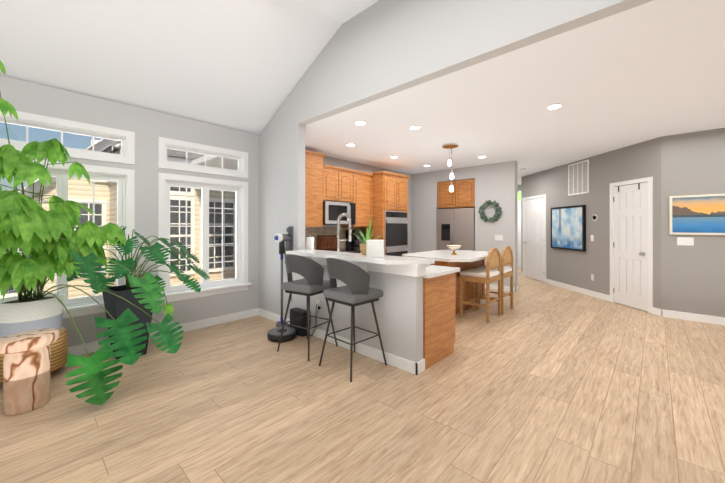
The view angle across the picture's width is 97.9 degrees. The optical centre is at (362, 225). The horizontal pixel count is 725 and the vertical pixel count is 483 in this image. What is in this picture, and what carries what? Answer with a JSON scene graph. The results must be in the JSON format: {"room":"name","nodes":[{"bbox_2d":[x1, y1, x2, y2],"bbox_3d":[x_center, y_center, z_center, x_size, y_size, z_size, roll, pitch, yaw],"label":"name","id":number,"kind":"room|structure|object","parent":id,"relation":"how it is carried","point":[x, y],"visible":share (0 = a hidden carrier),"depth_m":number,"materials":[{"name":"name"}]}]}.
{"room":"open-plan living room","nodes":[
{"label":"open-plan living room","id":0,"kind":"room"},
{"bbox_2d":[0,75,259,346],"bbox_3d":[-3.452,-0.019,2.968,0.160,2.770,5.516,0,0,43],"label":"wall","id":1,"kind":"structure","parent":0,"point":[148,127],"depth_m":3.80,"materials":[{"name":"grey paint"}]},
{"bbox_2d":[0,159,134,317],"bbox_3d":[-3.280,0.148,3.083,0.185,1.605,1.780,0,0,43],"label":"window","id":2,"kind":"structure","parent":1,"relation":"in","point":[124,179],"depth_m":3.47,"materials":[{"name":"white wood"}]},
{"bbox_2d":[0,110,134,164],"bbox_3d":[-3.296,-0.904,3.100,0.141,0.380,1.720,0,0,43],"label":"transom window","id":3,"kind":"structure","parent":1,"relation":"in","point":[126,139],"depth_m":3.35,"materials":[{"name":"white"}]},
{"bbox_2d":[68,308,257,355],"bbox_3d":[-3.360,1.313,2.937,0.014,0.105,5.200,0,0,43],"label":"baseboard","id":4,"kind":"structure","parent":1,"relation":"attached to","point":[91,347],"depth_m":4.18,"materials":[{"name":"white wood"}]},
{"bbox_2d":[158,136,247,177],"bbox_3d":[-2.152,-0.902,4.330,0.141,0.380,1.160,0,0,43],"label":"transom","id":5,"kind":"object","parent":1,"relation":"attached to","point":[165,144],"visible":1,"depth_m":4.24,"materials":[{"name":"white"}]},
{"bbox_2d":[158,172,250,302],"bbox_3d":[-2.136,0.151,4.313,0.185,1.605,1.220,0,0,43],"label":"window","id":6,"kind":"structure","parent":1,"relation":"in","point":[238,282],"depth_m":4.32,"materials":[{"name":"white wood"}]},
{"bbox_2d":[0,268,724,482],"bbox_3d":[1.708,1.429,4.506,11.700,0.120,15.000,0,0,43],"label":"floor","id":7,"kind":"structure","parent":0,"point":[541,382],"depth_m":2.33,"materials":[{"name":"brown wood"}]},
{"bbox_2d":[0,328,59,415],"bbox_3d":[-2.524,1.095,2.378,0.292,0.540,0.356,0,0,23],"label":"side table","id":8,"kind":"object","parent":7,"relation":"on","point":[27,371],"visible":1,"depth_m":2.31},
{"bbox_2d":[0,327,67,382],"bbox_3d":[-2.979,1.173,2.828,0.490,0.385,0.490,0,0,43],"label":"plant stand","id":9,"kind":"object","parent":7,"relation":"on","point":[59,348],"visible":0.21,"depth_m":2.84,"materials":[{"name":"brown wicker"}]},
{"bbox_2d":[0,293,64,337],"bbox_3d":[-2.979,0.813,2.829,0.450,0.335,0.450,0,0,43],"label":"basket","id":10,"kind":"object","parent":9,"relation":"on","point":[17,316],"visible":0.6,"depth_m":2.70,"materials":[{"name":"white fabric"}]},
{"bbox_2d":[0,61,209,404],"bbox_3d":[-2.353,-0.034,2.762,1.352,2.704,2.184,0,0,43],"label":"potted plant","id":11,"kind":"object","parent":7,"relation":"on","point":[50,241],"visible":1,"depth_m":2.66,"materials":[{"name":"green plant"}]},
{"bbox_2d":[102,285,152,358],"bbox_3d":[-2.459,1.006,3.329,0.370,0.720,0.370,0,0,35],"label":"planter","id":12,"kind":"object","parent":7,"relation":"on","point":[116,307],"visible":0.41,"depth_m":3.23,"materials":[{"name":"black plastic"},{"name":"soil"}]},
{"bbox_2d":[267,327,295,341],"bbox_3d":[-0.982,1.321,3.845,0.340,0.092,0.340,0,0,43],"label":"robot vacuum","id":13,"kind":"object","parent":7,"relation":"on","point":[274,334],"visible":0.85,"depth_m":3.75,"materials":[{"name":"black plastic"}]},
{"bbox_2d":[274,226,292,326],"bbox_3d":[-1.042,0.679,4.164,0.250,1.342,0.243,0,0,43],"label":"vacuum","id":14,"kind":"object","parent":7,"relation":"on","point":[285,241],"visible":0.75,"depth_m":4.13,"materials":[{"name":"grey plastic"}]},
{"bbox_2d":[290,301,320,336],"bbox_3d":[-0.724,1.145,3.939,0.470,0.445,0.127,0,0,43],"label":"dock","id":15,"kind":"object","parent":7,"relation":"on","point":[295,313],"visible":0.71,"depth_m":3.91,"materials":[{"name":"black plastic"}]},
{"bbox_2d":[277,254,337,360],"bbox_3d":[-0.610,0.833,3.494,0.491,1.072,0.509,0,0,33],"label":"bar stool","id":16,"kind":"object","parent":7,"relation":"on","point":[312,282],"visible":0.98,"depth_m":3.31,"materials":[{"name":"grey leather"}]},
{"bbox_2d":[319,248,360,252],"bbox_3d":[-0.437,0.909,5.859,0.684,0.925,0.756,0,0,43],"label":"range","id":17,"kind":"object","parent":7,"relation":"on","point":[349,250],"visible":0.06,"depth_m":5.85,"materials":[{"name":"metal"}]},
{"bbox_2d":[319,258,386,381],"bbox_3d":[-0.101,0.832,3.075,0.491,1.072,0.509,0,0,45],"label":"bar stool","id":18,"kind":"object","parent":7,"relation":"on","point":[357,290],"visible":1,"depth_m":2.89,"materials":[{"name":"grey leather"}]},
{"bbox_2d":[361,171,409,254],"bbox_3d":[0.507,0.136,6.902,0.678,2.475,0.950,0,0,43],"label":"tall cabinet","id":19,"kind":"object","parent":7,"relation":"on","point":[390,191],"visible":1,"depth_m":6.53,"materials":[{"name":"brown wood"}]},
{"bbox_2d":[385,211,407,256],"bbox_3d":[0.746,0.373,6.673,0.100,1.360,0.760,0,0,43],"label":"double oven","id":20,"kind":"object","parent":19,"relation":"in","point":[396,233],"visible":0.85,"depth_m":6.65,"materials":[{"name":"silver metal"}]},
{"bbox_2d":[423,273,454,369],"bbox_3d":[0.575,0.932,3.433,0.641,0.870,0.645,0,0,43],"label":"base cabinet","id":21,"kind":"object","parent":7,"relation":"on","point":[438,318],"visible":0.04,"depth_m":3.11,"materials":[{"name":"brown wood"}]},
{"bbox_2d":[423,265,459,278],"bbox_3d":[-0.294,0.478,4.252,3.112,0.040,0.660,0,0,43],"label":"countertop","id":22,"kind":"structure","parent":21,"relation":"on","point":[432,271],"depth_m":3.21,"materials":[{"name":"white stone"}]},
{"bbox_2d":[306,235,313,249],"bbox_3d":[-0.766,0.294,4.623,0.140,0.330,0.140,0,0,43],"label":"paper towel roll","id":23,"kind":"object","parent":22,"relation":"on","point":[310,242],"visible":0.52,"depth_m":4.58,"materials":[{"name":"white paper"}]},
{"bbox_2d":[317,235,336,249],"bbox_3d":[-0.663,0.313,6.057,0.080,0.269,0.500,0,0,43],"label":"cutting boards","id":24,"kind":"object","parent":22,"relation":"on","point":[326,241],"visible":0.88,"depth_m":6.01,"materials":[{"name":"brown wood"}]},
{"bbox_2d":[337,213,351,251],"bbox_3d":[-0.211,0.145,4.078,0.131,0.626,0.260,0,0,43],"label":"spring faucet","id":25,"kind":"object","parent":22,"relation":"on","point":[349,224],"visible":0.98,"depth_m":4.07,"materials":[{"name":"silver metal"}]},
{"bbox_2d":[346,230,365,248],"bbox_3d":[-0.107,0.278,6.489,0.265,0.370,0.400,0,0,43],"label":"coffee maker","id":26,"kind":"object","parent":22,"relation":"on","point":[353,243],"visible":0.73,"depth_m":6.39,"materials":[{"name":"black plastic"}]},
{"bbox_2d":[436,208,474,250],"bbox_3d":[2.411,0.477,7.673,0.936,1.755,0.906,0,0,43],"label":"refrigerator","id":27,"kind":"object","parent":7,"relation":"on","point":[455,226],"visible":0.44,"depth_m":7.34,"materials":[{"name":"grey metal"}]},
{"bbox_2d":[430,259,484,314],"bbox_3d":[1.418,0.935,5.302,0.752,0.870,1.330,0,0,43],"label":"kitchen island","id":28,"kind":"object","parent":7,"relation":"on","point":[467,287],"visible":0.04,"depth_m":5.00,"materials":[{"name":"brown wood"}]},
{"bbox_2d":[402,250,500,261],"bbox_3d":[1.505,0.480,5.215,1.160,0.040,1.680,0,0,43],"label":"island countertop","id":29,"kind":"structure","parent":28,"relation":"on","point":[460,256],"depth_m":4.87,"materials":[{"name":"white stone"}]},
{"bbox_2d":[447,245,460,254],"bbox_3d":[1.456,0.386,5.015,0.230,0.147,0.230,0,0,43],"label":"pedestal bowl","id":30,"kind":"object","parent":29,"relation":"on","point":[453,247],"visible":1,"depth_m":4.98,"materials":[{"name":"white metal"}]},
{"bbox_2d":[459,248,500,322],"bbox_3d":[1.776,0.847,4.764,0.450,1.044,0.488,0,0,43],"label":"counter stool","id":31,"kind":"object","parent":7,"relation":"on","point":[488,276],"visible":1,"depth_m":4.65,"materials":[{"name":"brown wood"}]},
{"bbox_2d":[475,246,512,314],"bbox_3d":[2.158,0.848,5.174,0.450,1.044,0.488,0,0,43],"label":"counter stool","id":32,"kind":"object","parent":7,"relation":"on","point":[506,258],"visible":0.69,"depth_m":5.06,"materials":[{"name":"brown wood"}]},
{"bbox_2d":[0,0,724,184],"bbox_3d":[1.706,-1.881,4.583,11.600,1.060,14.900,0,0,43],"label":"ceiling","id":33,"kind":"structure","parent":0,"point":[653,69],"depth_m":3.33,"materials":[{"name":"white paint"}]},
{"bbox_2d":[354,121,366,124],"bbox_3d":[-0.026,-1.347,4.144,0.170,0.007,0.170,0,0,43],"label":"recessed light","id":34,"kind":"object","parent":33,"relation":"in","point":[360,123],"visible":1,"depth_m":4.14,"materials":[{"name":"white"}]},
{"bbox_2d":[409,126,420,129],"bbox_3d":[0.724,-1.347,4.334,0.170,0.007,0.170,0,0,43],"label":"recessed light","id":35,"kind":"object","parent":33,"relation":"in","point":[414,127],"visible":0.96,"depth_m":4.32,"materials":[{"name":"white"}]},
{"bbox_2d":[442,143,457,191],"bbox_3d":[1.468,-0.954,5.280,0.260,0.789,0.260,0,0,43],"label":"pendant light","id":36,"kind":"object","parent":33,"relation":"hanging from","point":[450,146],"visible":1,"depth_m":5.21,"materials":[{"name":"white glass"}]},
{"bbox_2d":[546,104,562,109],"bbox_3d":[2.174,-1.349,3.573,0.170,0.007,0.170,0,0,43],"label":"recessed light","id":37,"kind":"object","parent":33,"relation":"in","point":[553,106],"visible":1,"depth_m":3.56,"materials":[{"name":"white plastic"}]},
{"bbox_2d":[323,156,411,252],"bbox_3d":[-0.187,0.013,6.773,0.160,2.720,4.504,0,0,43],"label":"wall","id":38,"kind":"structure","parent":0,"point":[336,162],"depth_m":7.08,"materials":[{"name":"grey paint"}]},
{"bbox_2d":[305,227,360,249],"bbox_3d":[-0.846,0.241,5.938,0.011,0.440,2.376,0,0,43],"label":"tile backsplash","id":39,"kind":"structure","parent":38,"relation":"attached to","point":[314,232],"depth_m":6.13,"materials":[{"name":"tile"}]},
{"bbox_2d":[305,150,372,226],"bbox_3d":[-0.704,-0.621,5.806,0.398,1.285,2.375,0,0,43],"label":"upper cabinet","id":40,"kind":"object","parent":38,"relation":"attached to","point":[323,182],"visible":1,"depth_m":5.77,"materials":[{"name":"brown wood"}]},
{"bbox_2d":[323,201,355,224],"bbox_3d":[-0.528,-0.226,5.947,0.462,0.415,0.756,0,0,43],"label":"over-the-range microwave","id":41,"kind":"object","parent":40,"relation":"attached to","point":[332,211],"visible":0.69,"depth_m":5.73,"materials":[{"name":"silver plastic"}]},
{"bbox_2d":[259,0,652,362],"bbox_3d":[1.448,-0.476,2.100,8.200,3.680,0.116,0,0,43],"label":"wall","id":42,"kind":"structure","parent":0,"point":[379,49],"depth_m":3.19,"materials":[{"name":"grey paint"}]},
{"bbox_2d":[258,308,419,374],"bbox_3d":[-0.528,1.315,3.858,2.828,0.105,0.034,0,0,43],"label":"baseboard","id":43,"kind":"structure","parent":42,"relation":"attached to","point":[415,368],"depth_m":3.31,"materials":[{"name":"white wood"}]},
{"bbox_2d":[286,249,434,271],"bbox_3d":[-0.143,0.419,3.454,1.884,0.211,0.376,0,0,43],"label":"bar","id":44,"kind":"object","parent":42,"relation":"on","point":[361,260],"visible":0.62,"depth_m":3.20,"materials":[{"name":"white stone"}]},
{"bbox_2d":[353,218,381,254],"bbox_3d":[0.067,0.099,3.414,0.417,0.430,0.264,0,0,43],"label":"aloe","id":45,"kind":"object","parent":44,"relation":"on","point":[363,247],"visible":0.62,"depth_m":3.39,"materials":[{"name":"green plant"}]},
{"bbox_2d":[366,240,383,257],"bbox_3d":[0.129,0.228,3.177,0.180,0.170,0.180,0,0,43],"label":"pot","id":46,"kind":"object","parent":44,"relation":"on","point":[374,248],"visible":1,"depth_m":3.10,"materials":[{"name":"white ceramic"}]},
{"bbox_2d":[310,257,429,276],"bbox_3d":[-0.120,0.411,3.556,1.879,0.112,0.206,0,0,43],"label":"trim","id":47,"kind":"structure","parent":42,"relation":"attached to","point":[416,270],"depth_m":3.02,"materials":[{"name":"white"}]},
{"bbox_2d":[412,161,517,286],"bbox_3d":[2.542,0.015,7.727,2.540,2.720,0.950,0,0,43],"label":"wall","id":48,"kind":"structure","parent":0,"point":[497,182],"depth_m":6.96,"materials":[{"name":"grey paint"}]},
{"bbox_2d":[438,178,474,208],"bbox_3d":[2.434,-0.748,7.699,0.952,0.646,0.800,0,0,43],"label":"upper cabinet","id":49,"kind":"object","parent":48,"relation":"attached to","point":[462,195],"visible":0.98,"depth_m":7.40,"materials":[{"name":"brown wood"}]},
{"bbox_2d":[478,200,501,222],"bbox_3d":[2.752,-0.309,6.811,0.515,0.499,0.101,0,0,43],"label":"wreath","id":50,"kind":"object","parent":48,"relation":"attached to","point":[497,212],"visible":0.98,"depth_m":6.79,"materials":[{"name":"green plant"}]},
{"bbox_2d":[495,235,502,240],"bbox_3d":[2.906,0.253,6.729,0.170,0.120,0.013,0,0,43],"label":"light switch","id":51,"kind":"object","parent":48,"relation":"attached to","point":[498,237],"visible":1,"depth_m":6.72,"materials":[{"name":"white plastic"}]},
{"bbox_2d":[485,284,515,291],"bbox_3d":[2.845,1.321,6.784,0.844,0.105,0.014,0,0,43],"label":"baseboard","id":52,"kind":"structure","parent":48,"relation":"attached to","point":[506,288],"depth_m":6.64,"materials":[{"name":"white wood"}]},
{"bbox_2d":[521,137,660,308],"bbox_3d":[4.600,0.013,6.738,0.300,2.720,3.920,0,0,-2],"label":"wall","id":53,"kind":"structure","parent":0,"point":[606,169],"depth_m":6.01,"materials":[{"name":"grey paint"}]},
{"bbox_2d":[522,194,545,282],"bbox_3d":[4.373,0.308,8.090,0.112,2.135,1.030,0,0,-2],"label":"hall door","id":54,"kind":"structure","parent":53,"relation":"in","point":[533,238],"depth_m":8.06,"materials":[{"name":"white wood"}]},
{"bbox_2d":[551,205,585,250],"bbox_3d":[4.421,0.048,6.822,0.049,0.930,1.040,0,0,-2],"label":"picture","id":55,"kind":"object","parent":53,"relation":"attached to","point":[568,227],"visible":1,"depth_m":6.72,"materials":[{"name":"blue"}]},
{"bbox_2d":[546,279,609,300],"bbox_3d":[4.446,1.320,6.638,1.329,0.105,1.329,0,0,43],"label":"baseboard","id":56,"kind":"structure","parent":53,"relation":"attached to","point":[577,289],"depth_m":6.43,"materials":[{"name":"white wood"}]},
{"bbox_2d":[568,159,588,195],"bbox_3d":[4.449,-0.977,6.509,0.016,0.660,0.580,0,0,-2],"label":"air vent","id":57,"kind":"object","parent":53,"relation":"in","point":[578,177],"visible":1,"depth_m":6.49,"materials":[{"name":"white metal"}]},
{"bbox_2d":[592,214,597,220],"bbox_3d":[4.462,-0.158,6.063,0.024,0.124,0.124,0,0,-2],"label":"thermostat","id":58,"kind":"object","parent":53,"relation":"attached to","point":[594,217],"visible":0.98,"depth_m":6.04,"materials":[{"name":"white plastic"}]},
{"bbox_2d":[610,177,652,313],"bbox_3d":[4.475,0.303,5.302,0.112,2.135,0.800,0,0,-2],"label":"closet door","id":59,"kind":"structure","parent":53,"relation":"in","point":[631,245],"depth_m":5.25,"materials":[{"name":"white wood"}]},
{"bbox_2d":[652,307,724,324],"bbox_3d":[5.830,1.314,3.559,3.772,0.105,0.034,0,0,43],"label":"baseboard","id":60,"kind":"structure","parent":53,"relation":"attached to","point":[665,313],"depth_m":4.55,"materials":[{"name":"white wood"}]},
{"bbox_2d":[661,128,724,317],"bbox_3d":[6.082,0.007,3.610,3.870,2.720,0.420,0,0,43],"label":"wall","id":61,"kind":"structure","parent":0,"point":[693,277],"depth_m":4.54,"materials":[{"name":"grey paint"}]},
{"bbox_2d":[677,237,693,245],"bbox_3d":[4.703,0.229,4.594,0.170,0.120,0.013,0,0,43],"label":"light switch","id":62,"kind":"object","parent":61,"relation":"attached to","point":[685,241],"visible":1,"depth_m":4.59,"materials":[{"name":"white plastic"}]},
{"bbox_2d":[669,194,724,234],"bbox_3d":[4.961,-0.157,4.344,1.050,0.570,0.029,0,0,43],"label":"framed picture","id":63,"kind":"object","parent":61,"relation":"attached to","point":[704,214],"visible":1,"depth_m":4.50,"materials":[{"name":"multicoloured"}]},
{"bbox_3d":[3.323,0.018,9.404,7.000,2.720,4.130,0,0,43],"label":"wall","id":64,"kind":"structure","parent":0,"visible":0},
{"bbox_2d":[518,203,520,267],"bbox_3d":[5.137,0.312,10.253,0.930,2.135,0.112,0,0,43],"label":"room door","id":65,"kind":"structure","parent":64,"relation":"in","point":[519,235],"depth_m":10.29,"materials":[{"name":"white wood"}]},
{"bbox_2d":[518,191,520,201],"bbox_3d":[5.167,-0.960,10.288,0.700,0.360,0.023,0,0,43],"label":"room window","id":66,"kind":"structure","parent":64,"relation":"in","point":[519,196],"depth_m":10.31,"materials":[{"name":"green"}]},
{"label":"outside","id":67,"kind":"structure","parent":0,"visible":0},
{"bbox_3d":[-16.316,2.946,18.528,39.800,0.100,60.000,0,0,43],"label":"ground","id":68,"kind":"structure","parent":67,"visible":0},
{"bbox_2d":[0,139,234,298],"bbox_3d":[-6.391,-0.125,10.263,8.000,6.010,10.600,0,0,43],"label":"neighbouring house","id":69,"kind":"structure","parent":68,"relation":"on","point":[174,201],"depth_m":7.34,"materials":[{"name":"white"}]}
]}

